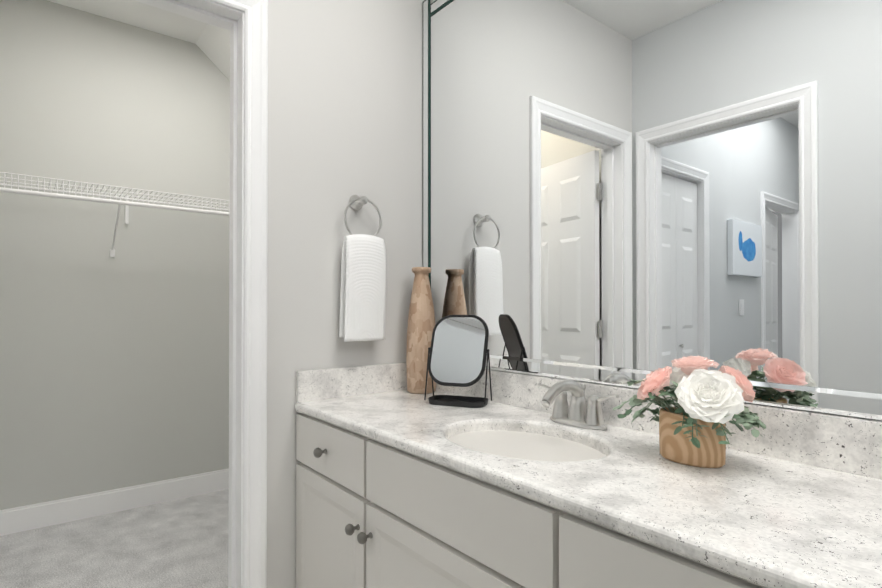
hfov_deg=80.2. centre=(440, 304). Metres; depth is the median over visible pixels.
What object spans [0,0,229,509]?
wall
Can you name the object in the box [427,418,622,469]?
sink
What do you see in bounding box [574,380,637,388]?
wall
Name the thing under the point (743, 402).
wall
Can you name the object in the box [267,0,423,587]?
wall
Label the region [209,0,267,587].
trim
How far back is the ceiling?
3.04 m
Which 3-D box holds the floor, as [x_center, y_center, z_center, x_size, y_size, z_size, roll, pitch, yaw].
[-0.981,1.207,2.462,2.040,0.050,1.940,0,-1,-38]
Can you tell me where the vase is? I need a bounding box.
[406,267,435,393]
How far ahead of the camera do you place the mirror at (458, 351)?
1.60 m
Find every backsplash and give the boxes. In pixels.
[296,362,406,401]
[436,369,881,477]
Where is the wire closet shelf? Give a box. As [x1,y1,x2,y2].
[0,172,229,256]
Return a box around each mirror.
[423,0,881,419]
[424,315,491,407]
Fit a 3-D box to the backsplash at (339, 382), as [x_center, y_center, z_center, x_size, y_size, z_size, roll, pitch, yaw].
[-0.262,0.258,1.787,0.480,0.097,0.016,0,-1,-38]
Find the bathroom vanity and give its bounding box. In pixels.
[295,406,790,587]
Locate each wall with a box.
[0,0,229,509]
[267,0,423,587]
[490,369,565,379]
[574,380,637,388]
[743,402,881,420]
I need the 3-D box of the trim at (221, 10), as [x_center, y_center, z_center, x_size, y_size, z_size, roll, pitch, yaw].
[-0.880,0.146,1.388,0.692,2.055,0.122,0,-1,-38]
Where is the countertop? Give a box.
[295,390,881,587]
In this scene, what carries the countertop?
on the bathroom vanity
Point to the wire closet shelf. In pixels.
(127, 203)
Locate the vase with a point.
(421, 322)
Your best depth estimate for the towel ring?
1.72 m
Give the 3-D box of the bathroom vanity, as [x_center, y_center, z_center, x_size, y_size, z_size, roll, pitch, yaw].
[0.290,0.750,1.072,0.536,0.838,1.817,0,-1,-38]
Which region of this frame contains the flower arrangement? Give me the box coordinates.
[613,355,765,467]
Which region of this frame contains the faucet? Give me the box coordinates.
[535,378,622,429]
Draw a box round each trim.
[135,0,243,587]
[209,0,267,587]
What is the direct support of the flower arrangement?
on the countertop
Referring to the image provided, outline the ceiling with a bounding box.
[47,0,229,79]
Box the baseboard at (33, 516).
[0,468,228,535]
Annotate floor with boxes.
[0,489,228,587]
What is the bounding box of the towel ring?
[339,195,386,341]
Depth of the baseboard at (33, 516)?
2.95 m
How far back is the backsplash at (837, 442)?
1.01 m

